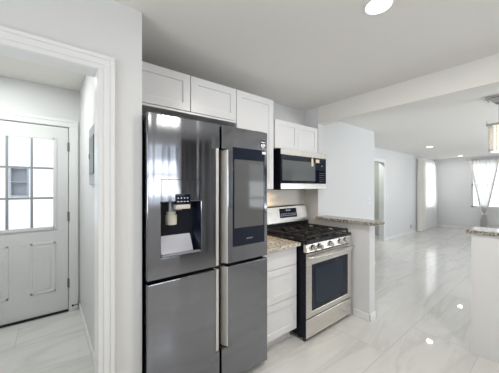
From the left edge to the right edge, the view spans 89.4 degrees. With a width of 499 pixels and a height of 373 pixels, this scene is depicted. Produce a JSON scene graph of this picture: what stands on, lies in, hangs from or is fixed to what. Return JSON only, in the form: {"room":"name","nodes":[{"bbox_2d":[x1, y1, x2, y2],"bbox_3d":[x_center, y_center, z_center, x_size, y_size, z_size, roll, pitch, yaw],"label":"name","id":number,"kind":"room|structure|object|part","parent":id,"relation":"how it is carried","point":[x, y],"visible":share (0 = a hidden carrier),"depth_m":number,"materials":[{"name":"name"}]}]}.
{"room":"kitchen","nodes":[
{"label":"kitchen","id":0,"kind":"room"},
{"bbox_2d":[0,76,79,307],"bbox_3d":[-2.502,0.092,2.538,1.314,2.600,0.110,0,0,-39],"label":"wall","id":1,"kind":"structure","parent":0,"point":[16,95],"depth_m":2.71,"materials":[{"name":"white paint"}]},
{"bbox_2d":[0,120,68,327],"bbox_3d":[-2.360,0.361,2.596,0.828,2.054,0.067,0,0,-39],"label":"door","id":2,"kind":"structure","parent":1,"relation":"in","point":[34,280],"depth_m":2.65,"materials":[{"name":"white wood"}]},
{"bbox_3d":[-2.502,0.862,2.462,0.210,0.540,0.007,0,0,-39],"label":"raised panel","id":3,"kind":"part","parent":2,"relation":"part of","materials":[{"name":"white"}]},
{"bbox_3d":[-2.357,-0.045,2.583,0.607,1.005,0.020,0,0,-39],"label":"lite frame","id":4,"kind":"part","parent":2,"relation":"part of","materials":[{"name":"white"}]},
{"bbox_3d":[-2.208,0.862,2.698,0.210,0.540,0.007,0,0,-39],"label":"raised panel","id":5,"kind":"part","parent":2,"relation":"part of","materials":[{"name":"white wood"}]},
{"bbox_2d":[0,111,77,310],"bbox_3d":[-2.385,0.318,2.617,0.992,2.148,0.132,0,0,-39],"label":"trim","id":6,"kind":"structure","parent":1,"relation":"attached to","point":[72,126],"depth_m":2.85,"materials":[{"name":"white wood"}]},
{"bbox_2d":[0,55,84,90],"bbox_3d":[-1.906,-1.158,1.811,1.294,0.100,1.990,0,0,-39],"label":"ceiling","id":7,"kind":"structure","parent":0,"point":[10,67],"depth_m":2.47,"materials":[{"name":"white paint"}]},
{"bbox_2d":[0,0,141,372],"bbox_3d":[-1.480,0.092,0.806,2.140,2.600,0.110,0,0,-39],"label":"wall","id":8,"kind":"structure","parent":0,"point":[110,28],"depth_m":1.37,"materials":[{"name":"white paint"}]},
{"bbox_2d":[0,25,114,372],"bbox_3d":[-1.129,0.356,1.075,0.969,2.072,0.138,0,0,-39],"label":"trim","id":9,"kind":"structure","parent":8,"relation":"attached to","point":[16,44],"depth_m":1.30,"materials":[{"name":"white wood"}]},
{"bbox_2d":[80,75,93,349],"bbox_3d":[-1.352,0.139,2.255,0.126,2.507,1.990,0,0,-39],"label":"wall","id":10,"kind":"structure","parent":0,"point":[87,89],"depth_m":2.42,"materials":[{"name":"white paint"}]},
{"bbox_2d":[79,303,93,365],"bbox_3d":[-1.366,1.356,2.160,0.014,0.072,1.840,0,0,-39],"label":"baseboard","id":11,"kind":"structure","parent":10,"relation":"attached to","point":[90,346],"depth_m":2.29,"materials":[{"name":"white wood"}]},
{"bbox_2d":[89,124,93,184],"bbox_3d":[-1.268,-0.258,2.031,0.024,0.470,0.355,0,0,-39],"label":"breaker panel","id":12,"kind":"object","parent":10,"relation":"attached to","point":[91,131],"visible":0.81,"depth_m":2.00,"materials":[{"name":"grey paint"}]},
{"bbox_3d":[-1.272,-0.258,2.028,0.006,0.300,0.255,0,0,-39],"label":"panel door","id":13,"kind":"part","parent":12,"relation":"part of","materials":[{"name":"grey metal"}]},
{"bbox_2d":[0,226,498,372],"bbox_3d":[3.165,1.442,3.566,13.000,0.100,7.000,0,0,-39],"label":"floor","id":14,"kind":"structure","parent":0,"point":[422,322],"depth_m":2.38,"materials":[{"name":"tile"}]},
{"bbox_2d":[142,111,266,372],"bbox_3d":[-0.412,0.479,1.930,0.907,1.825,0.653,0,0,-39],"label":"refrigerator","id":15,"kind":"object","parent":14,"relation":"on","point":[204,184],"visible":1,"depth_m":1.62,"materials":[{"name":"grey metal"}]},
{"bbox_3d":[-0.403,0.946,1.570,0.471,0.799,0.063,0,0,-39],"label":"door","id":16,"kind":"part","parent":15,"relation":"part of","materials":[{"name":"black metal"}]},
{"bbox_3d":[-0.403,0.051,1.570,0.471,0.951,0.063,0,0,-39],"label":"door","id":17,"kind":"part","parent":15,"relation":"part of","materials":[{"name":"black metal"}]},
{"bbox_3d":[-0.408,0.019,1.526,0.259,0.135,0.003,0,0,-39],"label":"dispenser panel","id":18,"kind":"part","parent":15,"relation":"part of","materials":[{"name":"black"}]},
{"bbox_3d":[-0.411,0.117,1.537,0.094,0.026,0.038,0,0,-39],"label":"display trim","id":19,"kind":"part","parent":15,"relation":"part of","materials":[{"name":"beige"}]},
{"bbox_3d":[-0.231,0.822,1.706,0.024,0.544,0.057,0,0,-39],"label":"handle","id":20,"kind":"part","parent":15,"relation":"part of","materials":[{"name":"white metal"}]},
{"bbox_3d":[-0.231,0.132,1.706,0.024,0.783,0.057,0,0,-39],"label":"handle","id":21,"kind":"part","parent":15,"relation":"part of","materials":[{"name":"white metal"}]},
{"bbox_3d":[-0.177,0.822,1.749,0.027,0.544,0.057,0,0,-39],"label":"handle","id":22,"kind":"part","parent":15,"relation":"part of","materials":[{"name":"white metal"}]},
{"bbox_3d":[-0.177,0.132,1.749,0.027,0.783,0.057,0,0,-39],"label":"handle","id":23,"kind":"part","parent":15,"relation":"part of","materials":[{"name":"white metal"}]},
{"bbox_3d":[-0.043,0.051,1.859,0.420,0.951,0.063,0,0,-39],"label":"door","id":24,"kind":"part","parent":15,"relation":"part of","materials":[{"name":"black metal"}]},
{"bbox_3d":[-0.043,0.946,1.859,0.420,0.799,0.063,0,0,-39],"label":"door","id":25,"kind":"part","parent":15,"relation":"part of","materials":[{"name":"black metal"}]},
{"bbox_3d":[-0.002,0.067,1.852,0.296,0.700,0.007,0,0,-39],"label":"screen glass","id":26,"kind":"part","parent":15,"relation":"part of","materials":[{"name":"black glass"}]},
{"bbox_2d":[264,247,295,346],"bbox_3d":[0.079,0.960,2.399,0.430,0.865,0.591,0,0,-39],"label":"base cabinet","id":27,"kind":"object","parent":14,"relation":"on","point":[281,264],"visible":0.4,"depth_m":2.19,"materials":[{"name":"white wood"}]},
{"bbox_3d":[0.258,0.613,2.176,0.426,0.165,0.020,0,0,-39],"label":"drawer","id":28,"kind":"part","parent":27,"relation":"part of","materials":[{"name":"white wood"}]},
{"bbox_3d":[0.258,1.137,2.176,0.426,0.295,0.020,0,0,-39],"label":"drawer","id":29,"kind":"part","parent":27,"relation":"part of","materials":[{"name":"white wood"}]},
{"bbox_3d":[0.258,0.842,2.176,0.426,0.284,0.020,0,0,-39],"label":"drawer","id":30,"kind":"part","parent":27,"relation":"part of","materials":[{"name":"white wood"}]},
{"bbox_2d":[267,235,300,252],"bbox_3d":[0.094,0.511,2.380,0.434,0.030,0.639,0,0,-39],"label":"countertop","id":31,"kind":"structure","parent":27,"relation":"on","point":[274,244],"depth_m":2.23,"materials":[{"name":"beige stone"}]},
{"bbox_2d":[267,204,353,340],"bbox_3d":[0.607,0.802,2.716,0.757,1.180,0.740,0,0,-39],"label":"range","id":32,"kind":"object","parent":14,"relation":"on","point":[323,257],"visible":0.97,"depth_m":2.46,"materials":[{"name":"silver metal"}]},
{"bbox_3d":[0.454,0.297,2.959,0.288,0.105,0.031,0,0,-39],"label":"clock panel","id":33,"kind":"part","parent":32,"relation":"part of","materials":[{"name":"black glass"}]},
{"bbox_2d":[267,226,350,244],"bbox_3d":[0.616,0.491,2.705,0.757,0.042,0.593,0,0,-39],"label":"cooktop","id":34,"kind":"object","parent":32,"relation":"in","point":[319,239],"depth_m":2.56,"materials":[{"name":"black metal"}]},
{"bbox_3d":[0.785,0.549,2.494,0.753,0.074,0.056,0,0,-39],"label":"control panel","id":35,"kind":"part","parent":32,"relation":"part of","materials":[{"name":"silver metal"}]},
{"bbox_3d":[0.790,1.271,2.489,0.753,0.168,0.031,0,0,-39],"label":"warming drawer","id":36,"kind":"part","parent":32,"relation":"part of","materials":[{"name":"silver metal"}]},
{"bbox_3d":[0.790,0.886,2.488,0.753,0.579,0.033,0,0,-39],"label":"oven door","id":37,"kind":"part","parent":32,"relation":"part of","materials":[{"name":"silver metal"}]},
{"bbox_3d":[0.819,0.630,2.453,0.734,0.026,0.066,0,0,-39],"label":"handle","id":38,"kind":"part","parent":32,"relation":"part of","materials":[{"name":"silver metal"}]},
{"bbox_2d":[113,0,498,159],"bbox_3d":[3.112,-1.045,3.511,12.690,0.100,6.820,0,0,-39],"label":"ceiling","id":39,"kind":"structure","parent":0,"point":[303,55],"depth_m":1.86,"materials":[{"name":"white paint"}]},
{"bbox_2d":[363,0,394,15],"bbox_3d":[0.705,-0.992,1.376,0.156,0.007,0.156,0,0,-39],"label":"recessed light","id":40,"kind":"object","parent":39,"relation":"in","point":[372,7],"visible":1,"depth_m":1.38,"materials":[{"name":"white plastic"}]},
{"bbox_2d":[318,53,498,124],"bbox_3d":[1.975,-0.890,1.809,0.115,0.209,3.450,0,0,-39],"label":"beam","id":41,"kind":"structure","parent":39,"relation":"attached to","point":[480,74],"depth_m":2.28,"materials":[{"name":"white paint"}]},
{"bbox_2d":[485,94,498,152],"bbox_3d":[2.735,-0.694,2.759,0.200,0.602,0.200,0,0,-39],"label":"pendant lamp","id":42,"kind":"object","parent":39,"relation":"hanging from","point":[493,128],"visible":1,"depth_m":2.75,"materials":[{"name":"silver metal"}]},
{"bbox_3d":[2.735,-0.698,2.759,0.192,0.060,0.192,0,0,-39],"label":"frame","id":43,"kind":"part","parent":42,"relation":"part of","materials":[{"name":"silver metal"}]},
{"bbox_3d":[2.735,-0.537,2.759,0.100,0.258,0.100,0,0,-39],"label":"lamp shade","id":44,"kind":"part","parent":42,"relation":"part of","materials":[{"name":"beige fabric"}]},
{"bbox_2d":[273,102,373,219],"bbox_3d":[0.367,0.199,3.523,4.143,2.387,0.801,0,0,-39],"label":"wall","id":45,"kind":"structure","parent":0,"point":[348,149],"depth_m":3.95,"materials":[{"name":"white paint"}]},
{"bbox_2d":[142,61,235,125],"bbox_3d":[-0.555,-0.712,2.060,0.865,0.297,0.327,0,0,-39],"label":"upper cabinet","id":46,"kind":"object","parent":45,"relation":"attached to","point":[165,91],"visible":0.73,"depth_m":1.92,"materials":[{"name":"white wood"}]},
{"bbox_3d":[-0.627,-0.720,1.805,0.428,0.277,0.020,0,0,-39],"label":"door","id":47,"kind":"part","parent":46,"relation":"part of","materials":[{"name":"white wood"}]},
{"bbox_3d":[-0.469,-0.571,1.953,0.865,0.015,0.046,0,0,-39],"label":"light rail","id":48,"kind":"part","parent":46,"relation":"part of","materials":[{"name":"white wood"}]},
{"bbox_3d":[-0.289,-0.720,2.076,0.427,0.277,0.020,0,0,-39],"label":"door","id":49,"kind":"part","parent":46,"relation":"part of","materials":[{"name":"white wood"}]},
{"bbox_2d":[225,90,272,188],"bbox_3d":[-0.040,-0.420,2.473,0.450,0.880,0.327,0,0,-39],"label":"upper cabinet","id":50,"kind":"object","parent":45,"relation":"attached to","point":[253,112],"visible":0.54,"depth_m":2.37,"materials":[{"name":"white wood"}]},
{"bbox_2d":[267,190,304,205],"bbox_3d":[0.222,0.257,2.886,1.267,0.474,0.008,0,0,-39],"label":"backsplash","id":51,"kind":"structure","parent":45,"relation":"attached to","point":[274,197],"depth_m":3.05,"materials":[{"name":"white"}]},
{"bbox_2d":[273,119,317,152],"bbox_3d":[0.419,-0.537,2.838,0.692,0.291,0.331,0,0,-39],"label":"upper cabinet","id":52,"kind":"object","parent":45,"relation":"attached to","point":[286,135],"visible":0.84,"depth_m":2.68,"materials":[{"name":"white wood"}]},
{"bbox_3d":[0.381,-0.537,2.609,0.343,0.287,0.020,0,0,-39],"label":"door","id":53,"kind":"part","parent":52,"relation":"part of","materials":[{"name":"white wood"}]},
{"bbox_2d":[267,148,325,189],"bbox_3d":[0.490,-0.181,2.861,0.755,0.414,0.365,0,0,-39],"label":"microwave","id":54,"kind":"object","parent":52,"relation":"attached to","point":[292,169],"visible":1,"depth_m":2.65,"materials":[{"name":"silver metal"}]},
{"bbox_3d":[0.535,-0.186,2.684,0.601,0.287,0.030,0,0,-39],"label":"door glass","id":55,"kind":"part","parent":54,"relation":"part of","materials":[{"name":"black glass"}]},
{"bbox_3d":[0.830,-0.012,2.921,0.150,0.060,0.029,0,0,-39],"label":"panel","id":56,"kind":"part","parent":54,"relation":"part of","materials":[{"name":"silver metal"}]},
{"bbox_3d":[0.830,-0.186,2.920,0.150,0.287,0.030,0,0,-39],"label":"control panel","id":57,"kind":"part","parent":54,"relation":"part of","materials":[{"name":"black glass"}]},
{"bbox_3d":[0.651,-0.537,2.826,0.341,0.287,0.020,0,0,-39],"label":"door","id":58,"kind":"part","parent":52,"relation":"part of","materials":[{"name":"white wood"}]},
{"bbox_2d":[304,107,374,313],"bbox_3d":[1.027,0.199,2.990,0.115,2.387,0.855,0,0,-39],"label":"wall","id":59,"kind":"structure","parent":0,"point":[362,297],"depth_m":2.73,"materials":[{"name":"white paint"}]},
{"bbox_2d":[316,215,384,225],"bbox_3d":[1.119,0.373,2.875,0.235,0.034,0.713,0,0,-39],"label":"countertop","id":60,"kind":"structure","parent":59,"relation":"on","point":[368,222],"depth_m":2.78,"materials":[{"name":"grey stone"}]},
{"bbox_2d":[353,308,375,321],"bbox_3d":[1.030,1.356,2.986,0.139,0.072,0.867,0,0,-39],"label":"baseboard","id":61,"kind":"structure","parent":59,"relation":"attached to","point":[369,317],"depth_m":2.66,"materials":[{"name":"white wood"}]},
{"bbox_2d":[374,162,378,235],"bbox_3d":[2.790,0.199,6.828,2.100,2.387,1.082,0,0,-39],"label":"wall","id":62,"kind":"structure","parent":0,"point":[376,165],"depth_m":7.26,"materials":[{"name":"grey paint"}]},
{"bbox_2d":[374,147,433,240],"bbox_3d":[4.149,0.199,7.148,6.520,2.387,0.120,0,0,-39],"label":"wall","id":63,"kind":"structure","parent":0,"point":[401,168],"depth_m":7.08,"materials":[{"name":"white paint"}]},
{"bbox_2d":[374,158,385,240],"bbox_3d":[3.150,0.332,6.260,1.010,2.120,0.016,0,0,-39],"label":"trim","id":64,"kind":"structure","parent":63,"relation":"attached to","point":[375,159],"depth_m":6.53,"materials":[{"name":"white wood"}]},
{"bbox_2d":[386,229,416,239],"bbox_3d":[4.188,1.356,7.094,6.263,0.072,0.014,0,0,-39],"label":"baseboard","id":65,"kind":"structure","parent":63,"relation":"attached to","point":[415,230],"depth_m":7.20,"materials":[{"name":"white"}]},
{"bbox_3d":[5.905,-0.896,8.404,1.870,0.040,0.120,0,0,-39],"label":"curtain rod","id":66,"kind":"object","parent":63,"relation":"attached to","visible":0},
{"bbox_2d":[417,159,426,231],"bbox_3d":[5.521,0.244,8.045,0.662,2.255,0.122,0,0,-39],"label":"curtain","id":67,"kind":"object","parent":66,"relation":"hanging from","point":[421,172],"visible":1,"depth_m":7.90,"materials":[{"name":"beige fabric"}]},
{"bbox_2d":[426,161,437,228],"bbox_3d":[6.202,0.244,8.585,1.044,2.255,0.098,0,0,-39],"label":"curtain","id":68,"kind":"object","parent":66,"relation":"hanging from","point":[431,167],"visible":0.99,"depth_m":8.56,"materials":[{"name":"white fabric"}]},
{"bbox_2d":[434,155,498,228],"bbox_3d":[8.378,0.199,6.992,0.120,2.387,5.658,0,0,-39],"label":"wall","id":69,"kind":"structure","parent":0,"point":[453,174],"depth_m":8.53,"materials":[{"name":"white paint"}]},
{"bbox_2d":[437,224,469,228],"bbox_3d":[8.325,1.356,6.950,0.014,0.072,5.418,0,0,-39],"label":"baseboard","id":70,"kind":"structure","parent":69,"relation":"attached to","point":[448,226],"depth_m":8.62,"materials":[{"name":"white"}]},
{"bbox_2d":[467,157,497,160],"bbox_3d":[7.583,-0.891,7.766,0.150,0.060,1.420,0,0,-39],"label":"curtain rod","id":71,"kind":"object","parent":69,"relation":"attached to","point":[497,157],"visible":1,"depth_m":7.96,"materials":[{"name":"grey metal"}]},
{"bbox_2d":[469,159,498,227],"bbox_3d":[7.389,0.256,7.936,0.123,2.232,0.705,0,0,-31],"label":"curtain","id":72,"kind":"object","parent":71,"relation":"hanging from","point":[484,172],"visible":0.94,"depth_m":7.92,"materials":[{"name":"white fabric"}]},
{"bbox_2d":[471,172,498,207],"bbox_3d":[7.667,-0.078,7.885,0.050,1.460,1.100,0,0,-39],"label":"window","id":73,"kind":"structure","parent":69,"relation":"in","point":[472,181],"depth_m":8.28,"materials":[{"name":"white"}]},
{"bbox_2d":[471,234,498,363],"bbox_3d":[2.546,0.889,1.361,0.115,1.005,2.035,0,0,-39],"label":"wall","id":74,"kind":"structure","parent":0,"point":[484,248],"depth_m":2.05,"materials":[{"name":"white paint"}]},
{"bbox_2d":[466,226,498,236],"bbox_3d":[2.577,0.371,1.419,0.285,0.030,2.047,0,0,-39],"label":"countertop","id":75,"kind":"structure","parent":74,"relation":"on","point":[473,230],"depth_m":2.08,"materials":[{"name":"grey stone"}]},
{"label":"outside","id":76,"kind":"structure","parent":0,"visible":0},
{"bbox_3d":[-4.888,1.552,6.091,12.000,0.120,8.380,0,0,-39],"label":"ground","id":77,"kind":"structure","parent":76,"visible":0},
{"bbox_2d":[0,135,52,229],"bbox_3d":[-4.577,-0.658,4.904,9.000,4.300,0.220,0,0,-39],"label":"neighbouring house","id":78,"kind":"structure","parent":77,"relation":"on","point":[19,147],"depth_m":4.97,"materials":[{"name":"white"}]},
{"bbox_3d":[-4.527,-0.105,4.964,0.254,0.545,0.010,0,0,-39],"label":"pane","id":79,"kind":"part","parent":78,"relation":"part of","materials":[{"name":"grey"}]}
]}

